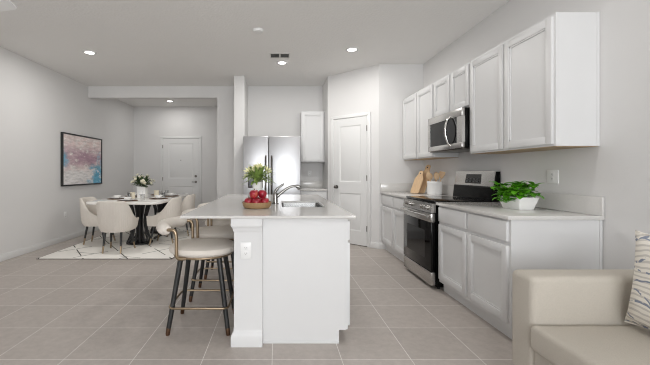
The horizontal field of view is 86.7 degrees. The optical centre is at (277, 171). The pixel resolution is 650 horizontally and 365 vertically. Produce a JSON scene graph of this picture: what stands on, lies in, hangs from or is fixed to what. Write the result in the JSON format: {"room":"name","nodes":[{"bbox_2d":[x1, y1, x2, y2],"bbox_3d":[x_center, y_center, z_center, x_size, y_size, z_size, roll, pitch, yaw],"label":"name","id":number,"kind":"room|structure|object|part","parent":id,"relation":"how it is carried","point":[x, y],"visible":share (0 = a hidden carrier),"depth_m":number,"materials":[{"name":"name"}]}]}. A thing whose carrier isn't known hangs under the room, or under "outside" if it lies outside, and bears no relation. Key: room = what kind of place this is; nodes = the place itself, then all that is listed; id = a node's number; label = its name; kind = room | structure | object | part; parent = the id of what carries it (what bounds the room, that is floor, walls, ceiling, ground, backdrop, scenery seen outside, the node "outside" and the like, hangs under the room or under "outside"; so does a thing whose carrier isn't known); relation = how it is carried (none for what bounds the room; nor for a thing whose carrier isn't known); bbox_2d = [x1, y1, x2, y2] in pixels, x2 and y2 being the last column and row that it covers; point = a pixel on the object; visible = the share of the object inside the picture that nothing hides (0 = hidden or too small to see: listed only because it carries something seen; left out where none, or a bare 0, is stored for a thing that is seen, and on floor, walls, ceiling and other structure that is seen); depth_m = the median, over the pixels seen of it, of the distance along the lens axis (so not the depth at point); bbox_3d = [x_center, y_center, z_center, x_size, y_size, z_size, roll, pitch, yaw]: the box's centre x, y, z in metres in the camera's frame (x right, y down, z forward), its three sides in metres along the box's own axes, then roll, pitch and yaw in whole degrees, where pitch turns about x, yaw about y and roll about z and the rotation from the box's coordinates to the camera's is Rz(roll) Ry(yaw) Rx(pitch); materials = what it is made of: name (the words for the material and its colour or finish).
{"room":"open-plan kitchen","nodes":[
{"label":"open-plan kitchen","id":0,"kind":"room"},
{"bbox_2d":[0,46,133,254],"bbox_3d":[-3.860,-0.247,2.810,0.120,2.955,12.620,0,0,0],"label":"wall","id":1,"kind":"structure","parent":0,"point":[38,103],"depth_m":5.59,"materials":[{"name":"paint"}]},
{"bbox_2d":[0,227,98,261],"bbox_3d":[-3.792,1.183,2.750,0.016,0.094,12.500,0,0,0],"label":"baseboard","id":2,"kind":"structure","parent":1,"relation":"attached to","point":[9,255],"depth_m":5.47,"materials":[{"name":"paint"}]},
{"bbox_2d":[61,132,101,185],"bbox_3d":[-3.777,-0.225,6.640,0.042,0.956,1.344,0,0,0],"label":"framed painting","id":3,"kind":"object","parent":1,"relation":"attached to","point":[81,156],"visible":1,"depth_m":6.52,"materials":[{"name":"black wood"}]},
{"bbox_2d":[134,107,216,214],"bbox_3d":[-2.450,-0.247,9.060,2.700,2.955,0.120,0,0,0],"label":"wall","id":4,"kind":"structure","parent":0,"point":[150,123],"depth_m":9.00,"materials":[{"name":"paint"}]},
{"bbox_2d":[160,136,201,207],"bbox_3d":[-2.545,0.144,8.970,1.082,2.172,0.060,0,0,0],"label":"door","id":5,"kind":"structure","parent":4,"relation":"in","point":[180,156],"depth_m":8.98,"materials":[{"name":"paint"}]},
{"bbox_2d":[88,86,322,198],"bbox_3d":[-1.445,-0.247,6.915,4.710,2.955,0.170,0,0,0],"label":"wall","id":6,"kind":"structure","parent":0,"point":[272,110],"depth_m":6.83,"materials":[{"name":"paint"}]},
{"bbox_2d":[300,111,324,162],"bbox_3d":[0.677,-0.675,6.664,0.445,0.970,0.328,0,0,0],"label":"upper cabinet","id":7,"kind":"object","parent":6,"relation":"attached to","point":[312,123],"visible":1,"depth_m":6.51,"materials":[{"name":"paint"}]},
{"bbox_2d":[234,76,247,194],"bbox_3d":[-0.686,-0.247,6.550,0.188,2.955,0.900,0,0,0],"label":"wall partition","id":8,"kind":"structure","parent":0,"point":[240,84],"depth_m":6.10,"materials":[{"name":"paint"}]},
{"bbox_2d":[0,0,509,106],"bbox_3d":[-0.733,-1.775,2.810,6.375,0.100,12.620,0,0,0],"label":"ceiling","id":9,"kind":"structure","parent":0,"point":[135,42],"depth_m":4.34,"materials":[{"name":"paint"}]},
{"bbox_2d":[0,0,16,10],"bbox_3d":[-2.820,-1.535,3.040,1.209,0.380,1.263,0,0,0],"label":"ceiling fan","id":10,"kind":"object","parent":9,"relation":"hanging from","point":[5,5],"visible":1,"depth_m":2.89,"materials":[{"name":"white plastic"}]},
{"bbox_2d":[82,50,96,54],"bbox_3d":[-2.710,-1.720,4.920,0.190,0.010,0.190,0,0,0],"label":"recessed light","id":11,"kind":"object","parent":9,"relation":"in","point":[88,52],"visible":1,"depth_m":4.90,"materials":[{"name":"paint"}]},
{"bbox_2d":[253,28,262,33],"bbox_3d":[-0.235,-1.708,4.140,0.130,0.035,0.130,0,0,0],"label":"smoke detector","id":12,"kind":"object","parent":9,"relation":"attached to","point":[255,30],"visible":1,"depth_m":4.11,"materials":[{"name":"white plastic"}]},
{"bbox_2d":[270,53,289,57],"bbox_3d":[0.035,-1.720,5.040,0.300,0.010,0.210,0,0,0],"label":"ceiling vent","id":13,"kind":"object","parent":9,"relation":"in","point":[272,55],"visible":1,"depth_m":5.05,"materials":[{"name":"metal"}]},
{"bbox_2d":[276,61,287,64],"bbox_3d":[0.070,-1.720,5.380,0.190,0.010,0.190,0,0,0],"label":"recessed light","id":14,"kind":"object","parent":9,"relation":"in","point":[277,62],"visible":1,"depth_m":5.36,"materials":[{"name":"paint"}]},
{"bbox_2d":[345,47,358,51],"bbox_3d":[1.050,-1.720,4.800,0.190,0.010,0.190,0,0,0],"label":"recessed light","id":15,"kind":"object","parent":9,"relation":"in","point":[350,49],"visible":1,"depth_m":4.78,"materials":[{"name":"paint"}]},
{"bbox_2d":[0,219,511,364],"bbox_3d":[-0.733,1.280,2.810,6.375,0.100,12.620,0,0,0],"label":"floor","id":16,"kind":"structure","parent":0,"point":[53,311],"depth_m":2.84,"materials":[{"name":"tile"}]},
{"bbox_2d":[37,227,195,258],"bbox_3d":[-2.440,1.224,6.155,1.914,0.011,2.714,0,0,0],"label":"area rug","id":17,"kind":"object","parent":16,"relation":"on","point":[159,249],"visible":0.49,"depth_m":5.36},
{"bbox_2d":[79,197,115,244],"bbox_3d":[-3.087,0.825,5.839,0.495,0.785,0.535,0,0,-2],"label":"dining chair","id":18,"kind":"object","parent":17,"relation":"on","point":[88,213],"visible":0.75,"depth_m":5.62,"materials":[{"name":"beige fabric"}]},
{"bbox_2d":[96,201,138,253],"bbox_3d":[-2.475,0.825,5.243,0.535,0.785,0.495,0,0,0],"label":"dining chair","id":19,"kind":"object","parent":17,"relation":"on","point":[112,216],"visible":1,"depth_m":5.05,"materials":[{"name":"beige fabric"}]},
{"bbox_3d":[-2.599,1.002,5.124,0.037,0.216,0.070,0,0,15],"label":"leg","id":20,"kind":"part","parent":19,"relation":"part of","materials":[{"name":"black wood"}]},
{"bbox_3d":[-2.351,1.002,5.124,0.037,0.216,0.070,0,0,-15],"label":"leg","id":21,"kind":"part","parent":19,"relation":"part of","materials":[{"name":"black wood"}]},
{"bbox_2d":[86,194,189,244],"bbox_3d":[-2.480,0.847,6.420,1.200,0.744,2.100,0,0,0],"label":"dining table","id":22,"kind":"object","parent":17,"relation":"on","point":[158,204],"visible":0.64,"depth_m":5.82,"materials":[{"name":"stone"}]},
{"bbox_2d":[137,186,147,197],"bbox_3d":[-2.460,0.369,6.220,0.160,0.210,0.160,0,0,0],"label":"flower vase","id":23,"kind":"object","parent":22,"relation":"on","point":[140,190],"visible":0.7,"depth_m":6.14,"materials":[{"name":"ceramic"}]},
{"bbox_2d":[130,174,155,187],"bbox_3d":[-2.457,0.221,6.212,0.430,0.396,0.449,0,0,0],"label":"flower bouquet","id":24,"kind":"object","parent":23,"relation":"in","point":[142,181],"visible":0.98,"depth_m":6.15,"materials":[{"name":"white plant"}]},
{"bbox_2d":[146,196,181,244],"bbox_3d":[-1.908,0.825,5.850,0.495,0.785,0.535,0,0,0],"label":"dining chair","id":25,"kind":"object","parent":17,"relation":"on","point":[173,207],"visible":0.6,"depth_m":5.63,"materials":[{"name":"beige fabric"}]},
{"bbox_2d":[167,194,195,236],"bbox_3d":[-1.853,0.825,6.620,0.495,0.785,0.535,0,0,0],"label":"dining chair","id":26,"kind":"object","parent":17,"relation":"on","point":[188,202],"visible":0.32,"depth_m":6.44,"materials":[{"name":"beige fabric"}]},
{"bbox_2d":[156,216,233,335],"bbox_3d":[-0.644,0.807,2.770,0.633,0.846,0.527,0,0,0],"label":"bar stool","id":27,"kind":"object","parent":16,"relation":"on","point":[193,248],"visible":0.98,"depth_m":2.61,"materials":[{"name":"fabric"}]},
{"bbox_3d":[-0.783,0.911,2.611,0.137,0.541,0.041,0,0,-38],"label":"leg","id":28,"kind":"part","parent":27,"relation":"part of","materials":[{"name":"black wood"}]},
{"bbox_3d":[-0.783,0.911,2.929,0.137,0.541,0.041,0,0,38],"label":"leg","id":29,"kind":"part","parent":27,"relation":"part of","materials":[{"name":"black wood"}]},
{"bbox_3d":[-0.600,0.609,2.770,0.544,0.079,0.502,0,0,0],"label":"seat","id":30,"kind":"part","parent":27,"relation":"part of","materials":[{"name":"fabric"}]},
{"bbox_3d":[-0.417,0.911,2.611,0.137,0.541,0.041,0,0,38],"label":"leg","id":31,"kind":"part","parent":27,"relation":"part of","materials":[{"name":"black wood"}]},
{"bbox_3d":[-0.417,0.911,2.929,0.137,0.541,0.041,0,0,-38],"label":"leg","id":32,"kind":"part","parent":27,"relation":"part of","materials":[{"name":"black wood"}]},
{"bbox_2d":[181,208,233,301],"bbox_3d":[-0.644,0.807,3.440,0.633,0.846,0.527,0,0,0],"label":"bar stool","id":33,"kind":"object","parent":16,"relation":"on","point":[226,232],"visible":0.41,"depth_m":3.26,"materials":[{"name":"fabric"}]},
{"bbox_3d":[-0.783,0.911,3.280,0.137,0.541,0.041,0,0,-38],"label":"leg","id":34,"kind":"part","parent":33,"relation":"part of","materials":[{"name":"black wood"}]},
{"bbox_3d":[-0.783,0.911,3.599,0.137,0.541,0.041,0,0,38],"label":"leg","id":35,"kind":"part","parent":33,"relation":"part of","materials":[{"name":"black wood"}]},
{"bbox_3d":[-0.600,0.609,3.440,0.544,0.079,0.502,0,0,0],"label":"seat","id":36,"kind":"part","parent":33,"relation":"part of","materials":[{"name":"fabric"}]},
{"bbox_3d":[-0.418,0.911,3.281,0.114,0.541,0.101,0,0,0],"label":"leg","id":37,"kind":"part","parent":33,"relation":"part of","materials":[{"name":"black wood"}]},
{"bbox_2d":[197,202,231,278],"bbox_3d":[-0.644,0.807,4.110,0.633,0.846,0.527,0,0,0],"label":"bar stool","id":38,"kind":"object","parent":16,"relation":"on","point":[212,222],"visible":0.32,"depth_m":3.91,"materials":[{"name":"fabric"}]},
{"bbox_3d":[-0.783,0.911,3.950,0.137,0.541,0.041,0,0,-38],"label":"leg","id":39,"kind":"part","parent":38,"relation":"part of","materials":[{"name":"black wood"}]},
{"bbox_3d":[-0.600,0.609,4.110,0.544,0.079,0.502,0,0,0],"label":"seat","id":40,"kind":"part","parent":38,"relation":"part of","materials":[{"name":"fabric"}]},
{"bbox_2d":[243,136,300,194],"bbox_3d":[-0.096,0.311,6.220,0.979,1.837,0.959,0,0,0],"label":"refrigerator","id":41,"kind":"object","parent":16,"relation":"on","point":[282,154],"visible":0.4,"depth_m":5.80,"materials":[{"name":"metal"}]},
{"bbox_3d":[-0.370,0.262,5.837,0.430,1.737,0.074,0,0,0],"label":"freezer door","id":42,"kind":"part","parent":41,"relation":"part of","materials":[{"name":"metal"}]},
{"bbox_3d":[-0.200,0.160,5.773,0.030,0.886,0.065,0,0,0],"label":"handle","id":43,"kind":"part","parent":41,"relation":"part of","materials":[{"name":"metal"}]},
{"bbox_3d":[-0.100,0.160,5.773,0.030,0.886,0.065,0,0,0],"label":"handle","id":44,"kind":"part","parent":41,"relation":"part of","materials":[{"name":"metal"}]},
{"bbox_3d":[0.123,0.262,5.837,0.542,1.737,0.074,0,0,0],"label":"fridge door","id":45,"kind":"part","parent":41,"relation":"part of","materials":[{"name":"metal"}]},
{"bbox_2d":[231,219,349,346],"bbox_3d":[0.100,0.777,3.505,0.855,0.906,2.226,0,0,0],"label":"base cabinet","id":46,"kind":"object","parent":16,"relation":"on","point":[294,286],"visible":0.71,"depth_m":2.45,"materials":[{"name":"paint"}]},
{"bbox_2d":[241,242,250,258],"bbox_3d":[-0.223,0.555,2.408,0.075,0.115,0.008,0,0,0],"label":"power outlet","id":47,"kind":"object","parent":46,"relation":"attached to","point":[245,246],"visible":1,"depth_m":2.41,"materials":[{"name":"white plastic"}]},
{"bbox_2d":[180,195,355,218],"bbox_3d":[-0.066,0.315,3.495,1.224,0.019,2.250,0,0,0],"label":"countertop","id":48,"kind":"structure","parent":46,"relation":"on","point":[227,206],"depth_m":2.70,"materials":[{"name":"stone"}]},
{"bbox_2d":[242,201,270,208],"bbox_3d":[-0.175,0.279,2.900,0.249,0.052,0.249,0,0,0],"label":"wooden bowl","id":49,"kind":"object","parent":48,"relation":"on","point":[245,205],"visible":0.87,"depth_m":2.80,"materials":[{"name":"brown wood"}]},
{"bbox_2d":[244,197,252,202],"bbox_3d":[-0.241,0.249,2.862,0.076,0.083,0.076,0,0,-36],"label":"apple","id":50,"kind":"object","parent":49,"relation":"in","point":[247,200],"visible":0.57,"depth_m":2.83,"materials":[{"name":"red food"}]},
{"bbox_2d":[249,190,257,198],"bbox_3d":[-0.198,0.182,2.860,0.076,0.083,0.076,0,0,-20],"label":"apple","id":51,"kind":"object","parent":50,"relation":"on","point":[253,194],"visible":1,"depth_m":2.83,"materials":[{"name":"red food"}]},
{"bbox_2d":[252,198,260,202],"bbox_3d":[-0.175,0.249,2.824,0.076,0.083,0.076,0,0,-21],"label":"apple","id":52,"kind":"object","parent":49,"relation":"in","point":[256,200],"visible":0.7,"depth_m":2.79,"materials":[{"name":"red food"}]},
{"bbox_2d":[261,198,268,202],"bbox_3d":[-0.109,0.249,2.862,0.076,0.083,0.076,0,0,38],"label":"apple","id":53,"kind":"object","parent":49,"relation":"in","point":[263,200],"visible":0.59,"depth_m":2.83,"materials":[{"name":"red food"}]},
{"bbox_2d":[258,190,266,197],"bbox_3d":[-0.129,0.182,2.900,0.076,0.083,0.076,0,0,6],"label":"apple","id":54,"kind":"object","parent":53,"relation":"on","point":[261,193],"visible":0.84,"depth_m":2.87,"materials":[{"name":"red food"}]},
{"bbox_2d":[253,182,262,196],"bbox_3d":[-0.200,0.201,3.420,0.104,0.207,0.104,0,0,0],"label":"pot","id":55,"kind":"object","parent":48,"relation":"on","point":[259,185],"depth_m":3.38,"materials":[{"name":"ceramic"}]},
{"bbox_2d":[242,162,274,196],"bbox_3d":[-0.187,0.103,3.422,0.367,0.403,0.374,0,0,0],"label":"vase","id":56,"kind":"object","parent":48,"relation":"on","point":[257,176],"visible":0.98,"depth_m":3.38,"materials":[{"name":"plant"}]},
{"bbox_2d":[272,183,300,203],"bbox_3d":[0.086,0.206,3.280,0.285,0.199,0.068,0,0,0],"label":"kitchen faucet","id":57,"kind":"object","parent":48,"relation":"on","point":[276,195],"visible":1,"depth_m":3.27,"materials":[{"name":"metal"}]},
{"bbox_3d":[0.015,0.157,3.280,0.107,0.101,0.026,0,0,0],"label":"lever","id":58,"kind":"part","parent":57,"relation":"part of","materials":[{"name":"metal"}]},
{"bbox_3d":[0.084,0.192,3.280,0.231,0.138,0.030,0,0,0],"label":"spout","id":59,"kind":"part","parent":57,"relation":"part of","materials":[{"name":"metal"}]},
{"bbox_2d":[282,203,321,206],"bbox_3d":[0.230,0.422,3.280,0.430,0.194,0.670,0,0,0],"label":"sink","id":60,"kind":"object","parent":48,"relation":"in","point":[283,204],"visible":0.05,"depth_m":3.59,"materials":[{"name":"metal"}]},
{"bbox_3d":[0.517,0.425,2.732,0.020,0.140,0.509,0,0,0],"label":"drawer","id":61,"kind":"part","parent":46,"relation":"part of","materials":[{"name":"paint"}]},
{"bbox_3d":[0.517,0.815,2.732,0.020,0.600,0.509,0,0,0],"label":"door","id":62,"kind":"part","parent":46,"relation":"part of","materials":[{"name":"paint"}]},
{"bbox_2d":[301,191,326,199],"bbox_3d":[0.653,0.787,6.513,0.497,0.885,0.625,0,0,0],"label":"base cabinet","id":63,"kind":"object","parent":16,"relation":"on","point":[323,194],"visible":0.12,"depth_m":6.20,"materials":[{"name":"paint"}]},
{"bbox_2d":[301,181,326,190],"bbox_3d":[0.652,0.262,6.506,0.505,0.163,0.643,0,0,0],"label":"countertop","id":64,"kind":"structure","parent":63,"relation":"on","point":[305,185],"depth_m":6.81,"materials":[{"name":"stone"}]},
{"bbox_2d":[381,194,403,261],"bbox_3d":[1.993,0.787,4.915,0.674,0.885,1.070,0,0,0],"label":"base cabinet","id":65,"kind":"object","parent":16,"relation":"on","point":[392,216],"visible":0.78,"depth_m":4.92,"materials":[{"name":"paint"}]},
{"bbox_3d":[1.666,0.815,5.173,0.020,0.560,0.518,0,0,0],"label":"door","id":66,"kind":"part","parent":65,"relation":"part of","materials":[{"name":"paint"}]},
{"bbox_3d":[1.666,0.431,5.173,0.020,0.147,0.518,0,0,0],"label":"drawer","id":67,"kind":"part","parent":65,"relation":"part of","materials":[{"name":"paint"}]},
{"bbox_3d":[1.666,0.431,4.642,0.020,0.147,0.488,0,0,0],"label":"drawer","id":68,"kind":"part","parent":65,"relation":"part of","materials":[{"name":"paint"}]},
{"bbox_3d":[1.666,0.815,4.642,0.020,0.560,0.488,0,0,0],"label":"door","id":69,"kind":"part","parent":65,"relation":"part of","materials":[{"name":"paint"}]},
{"bbox_2d":[380,183,453,197],"bbox_3d":[1.988,0.261,4.909,0.687,0.165,1.093,0,0,0],"label":"countertop","id":70,"kind":"structure","parent":65,"relation":"on","point":[401,190],"depth_m":5.22,"materials":[{"name":"stone"}]},
{"bbox_2d":[410,171,423,193],"bbox_3d":[2.062,0.147,4.998,0.161,0.334,0.165,0,0,-20],"label":"cutting board","id":71,"kind":"object","parent":70,"relation":"on","point":[417,183],"visible":1,"depth_m":4.98,"materials":[{"name":"brown wood"}]},
{"bbox_2d":[419,165,430,193],"bbox_3d":[2.162,0.103,5.022,0.183,0.422,0.175,0,0,-20],"label":"cutting board","id":72,"kind":"object","parent":70,"relation":"on","point":[427,168],"visible":0.7,"depth_m":4.99,"materials":[{"name":"brown wood"}]},
{"bbox_2d":[427,181,442,194],"bbox_3d":[2.175,0.222,4.720,0.198,0.184,0.198,0,0,0],"label":"utensil crock","id":73,"kind":"object","parent":70,"relation":"on","point":[433,188],"visible":0.97,"depth_m":4.64,"materials":[{"name":"ceramic"}]},
{"bbox_2d":[426,172,430,180],"bbox_3d":[2.093,0.146,4.715,0.065,0.295,0.026,0,0,4],"label":"wooden spoon","id":74,"kind":"object","parent":73,"relation":"in","point":[428,175],"visible":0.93,"depth_m":4.71,"materials":[{"name":"brown wood"}]},
{"bbox_2d":[434,173,438,181],"bbox_3d":[2.182,0.151,4.671,0.064,0.285,0.014,0,0,22],"label":"wooden spatula","id":75,"kind":"object","parent":73,"relation":"in","point":[436,175],"visible":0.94,"depth_m":4.67,"materials":[{"name":"brown wood"}]},
{"bbox_2d":[439,171,444,181],"bbox_3d":[2.261,0.141,4.703,0.099,0.306,0.019,0,0,14],"label":"wooden spatula","id":76,"kind":"object","parent":73,"relation":"in","point":[441,174],"visible":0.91,"depth_m":4.70,"materials":[{"name":"brown wood"}]},
{"bbox_2d":[400,171,500,288],"bbox_3d":[1.936,0.610,3.955,0.788,1.240,0.786,0,0,0],"label":"stove","id":77,"kind":"object","parent":16,"relation":"on","point":[421,222],"visible":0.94,"depth_m":3.80,"materials":[{"name":"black metal"}]},
{"bbox_3d":[1.574,0.465,3.955,0.064,0.027,0.750,0,0,0],"label":"handle","id":78,"kind":"part","parent":77,"relation":"part of","materials":[{"name":"silver metal"}]},
{"bbox_3d":[1.630,1.123,3.955,0.048,0.143,0.778,0,0,0],"label":"drawer","id":79,"kind":"part","parent":77,"relation":"part of","materials":[{"name":"silver metal"}]},
{"bbox_3d":[1.627,0.381,3.955,0.054,0.098,0.786,0,0,0],"label":"control panel","id":80,"kind":"part","parent":77,"relation":"part of","materials":[{"name":"silver metal"}]},
{"bbox_2d":[404,206,435,271],"bbox_3d":[1.629,0.740,3.955,0.051,0.610,0.778,0,0,0],"label":"oven","id":81,"kind":"object","parent":77,"relation":"in","point":[419,231],"depth_m":3.82,"materials":[{"name":"black glass"}]},
{"bbox_2d":[406,196,491,202],"bbox_3d":[1.940,0.315,3.955,0.600,0.021,0.786,0,0,0],"label":"cooktop","id":82,"kind":"object","parent":77,"relation":"in","point":[418,199],"depth_m":3.85,"materials":[{"name":"black glass"}]},
{"bbox_3d":[2.270,0.079,3.955,0.032,0.178,0.778,0,0,0],"label":"console panel","id":83,"kind":"part","parent":77,"relation":"part of","materials":[{"name":"silver metal"}]},
{"bbox_2d":[438,206,602,338],"bbox_3d":[1.993,0.787,2.987,0.674,0.885,1.086,0,0,0],"label":"base cabinet","id":84,"kind":"object","parent":16,"relation":"on","point":[479,254],"visible":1,"depth_m":2.56,"materials":[{"name":"paint"}]},
{"bbox_3d":[1.666,0.431,3.258,0.020,0.147,0.508,0,0,0],"label":"drawer","id":85,"kind":"part","parent":84,"relation":"part of","materials":[{"name":"paint"}]},
{"bbox_3d":[1.666,0.815,3.258,0.020,0.560,0.508,0,0,0],"label":"door","id":86,"kind":"part","parent":84,"relation":"part of","materials":[{"name":"paint"}]},
{"bbox_3d":[1.666,0.431,2.722,0.020,0.147,0.508,0,0,0],"label":"drawer","id":87,"kind":"part","parent":84,"relation":"part of","materials":[{"name":"paint"}]},
{"bbox_3d":[1.666,0.815,2.722,0.020,0.560,0.508,0,0,0],"label":"door","id":88,"kind":"part","parent":84,"relation":"part of","materials":[{"name":"paint"}]},
{"bbox_2d":[436,191,604,219],"bbox_3d":[1.988,0.261,2.989,0.687,0.165,1.118,0,0,0],"label":"countertop","id":89,"kind":"structure","parent":84,"relation":"on","point":[555,206],"depth_m":2.65,"materials":[{"name":"stone"}]},
{"bbox_2d":[489,181,544,209],"bbox_3d":[2.070,0.193,2.933,0.385,0.242,0.419,0,0,-5],"label":"basil","id":90,"kind":"object","parent":89,"relation":"on","point":[509,197],"visible":1,"depth_m":2.85,"materials":[{"name":"plant"}]},
{"bbox_2d":[512,269,649,364],"bbox_3d":[1.659,0.820,1.040,0.803,0.820,1.679,0,0,0],"label":"sofa","id":91,"kind":"object","parent":16,"relation":"on","point":[560,316],"visible":0.86,"depth_m":1.71,"materials":[{"name":"fabric"}]},
{"bbox_2d":[531,325,649,364],"bbox_3d":[1.558,0.824,1.040,0.603,0.130,1.337,0,0,0],"label":"seat cushion","id":92,"kind":"object","parent":91,"relation":"on","point":[554,344],"depth_m":1.54,"materials":[{"name":"fabric"}]},
{"bbox_2d":[624,230,649,328],"bbox_3d":[1.752,0.521,1.453,0.134,0.471,0.472,0,0,-4],"label":"throw pillow","id":93,"kind":"object","parent":91,"relation":"on","point":[638,312],"visible":1,"depth_m":1.59,"materials":[{"name":"beige fabric"}]},
{"bbox_2d":[323,64,422,242],"bbox_3d":[1.475,-0.247,5.989,1.981,2.955,0.570,0,0,43],"label":"wall","id":94,"kind":"structure","parent":0,"point":[380,90],"depth_m":5.46,"materials":[{"name":"paint"}]},
{"bbox_2d":[331,112,370,247],"bbox_3d":[1.210,0.124,5.792,0.778,2.212,0.091,0,0,44],"label":"door","id":95,"kind":"structure","parent":94,"relation":"in","point":[351,133],"depth_m":5.77,"materials":[{"name":"paint"}]},
{"bbox_2d":[370,242,378,248],"bbox_3d":[1.569,1.183,5.499,0.149,0.094,0.016,0,0,44],"label":"baseboard","id":96,"kind":"structure","parent":94,"relation":"attached to","point":[372,244],"depth_m":5.49,"materials":[{"name":"paint"}]},
{"bbox_2d":[379,243,384,248],"bbox_3d":[1.685,1.183,5.449,0.130,0.094,0.016,0,0,0],"label":"baseboard","id":97,"kind":"structure","parent":94,"relation":"attached to","point":[381,245],"depth_m":5.44,"materials":[{"name":"paint"}]},
{"bbox_2d":[500,195,538,209],"bbox_3d":[2.065,0.262,2.930,0.180,0.104,0.255,0,0,-5],"label":"planter","id":98,"kind":"object","parent":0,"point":[526,203],"depth_m":2.83,"materials":[{"name":"ceramic"}]},
{"bbox_2d":[423,0,649,268],"bbox_3d":[2.395,-0.247,1.040,0.120,2.955,9.080,0,0,0],"label":"wall","id":99,"kind":"structure","parent":0,"point":[617,170],"depth_m":2.42,"materials":[{"name":"paint"}]},
{"bbox_2d":[403,82,458,159],"bbox_3d":[2.166,-0.673,4.920,0.335,0.974,1.060,0,0,0],"label":"upper cabinet","id":100,"kind":"object","parent":99,"relation":"attached to","point":[418,107],"visible":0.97,"depth_m":4.83,"materials":[{"name":"paint"}]},
{"bbox_3d":[2.008,-0.670,5.178,0.020,0.930,0.519,0,0,0],"label":"door","id":101,"kind":"part","parent":100,"relation":"part of","materials":[{"name":"paint"}]},
{"bbox_3d":[2.008,-0.670,4.647,0.020,0.930,0.489,0,0,0],"label":"door","id":102,"kind":"part","parent":100,"relation":"part of","materials":[{"name":"paint"}]},
{"bbox_2d":[434,61,470,116],"bbox_3d":[2.166,-0.920,3.974,0.335,0.479,0.816,0,0,0],"label":"upper cabinet","id":103,"kind":"object","parent":99,"relation":"attached to","point":[451,91],"visible":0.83,"depth_m":3.89,"materials":[{"name":"paint"}]},
{"bbox_3d":[2.008,-0.917,4.171,0.020,0.435,0.396,0,0,0],"label":"door","id":104,"kind":"part","parent":103,"relation":"part of","materials":[{"name":"paint"}]},
{"bbox_2d":[428,107,469,152],"bbox_3d":[2.098,-0.462,3.974,0.470,0.433,0.804,0,0,0],"label":"microwave oven","id":105,"kind":"object","parent":103,"relation":"attached to","point":[449,132],"visible":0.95,"depth_m":3.80,"materials":[{"name":"silver metal"}]},
{"bbox_3d":[1.901,-0.458,3.812,0.077,0.346,0.026,0,0,0],"label":"handle","id":106,"kind":"part","parent":105,"relation":"part of","materials":[{"name":"silver metal"}]},
{"bbox_3d":[2.008,-0.917,3.763,0.020,0.435,0.368,0,0,0],"label":"door","id":107,"kind":"part","parent":103,"relation":"part of","materials":[{"name":"paint"}]},
{"bbox_2d":[470,12,599,153],"bbox_3d":[2.166,-0.673,3.014,0.335,0.974,1.089,0,0,0],"label":"upper cabinet","id":108,"kind":"object","parent":99,"relation":"attached to","point":[538,89],"visible":1,"depth_m":2.61,"materials":[{"name":"paint"}]},
{"bbox_3d":[2.008,-0.670,3.289,0.020,0.930,0.512,0,0,0],"label":"door","id":109,"kind":"part","parent":108,"relation":"part of","materials":[{"name":"paint"}]},
{"bbox_3d":[2.008,-0.670,2.748,0.020,0.930,0.519,0,0,0],"label":"door","id":110,"kind":"part","parent":108,"relation":"part of","materials":[{"name":"paint"}]},
{"bbox_2d":[547,170,558,183],"bbox_3d":[2.331,0.040,2.890,0.008,0.115,0.120,0,0,0],"label":"power outlet","id":111,"kind":"object","parent":99,"relation":"attached to","point":[552,175],"visible":1,"depth_m":2.88,"materials":[{"name":"white plastic"}]}
]}

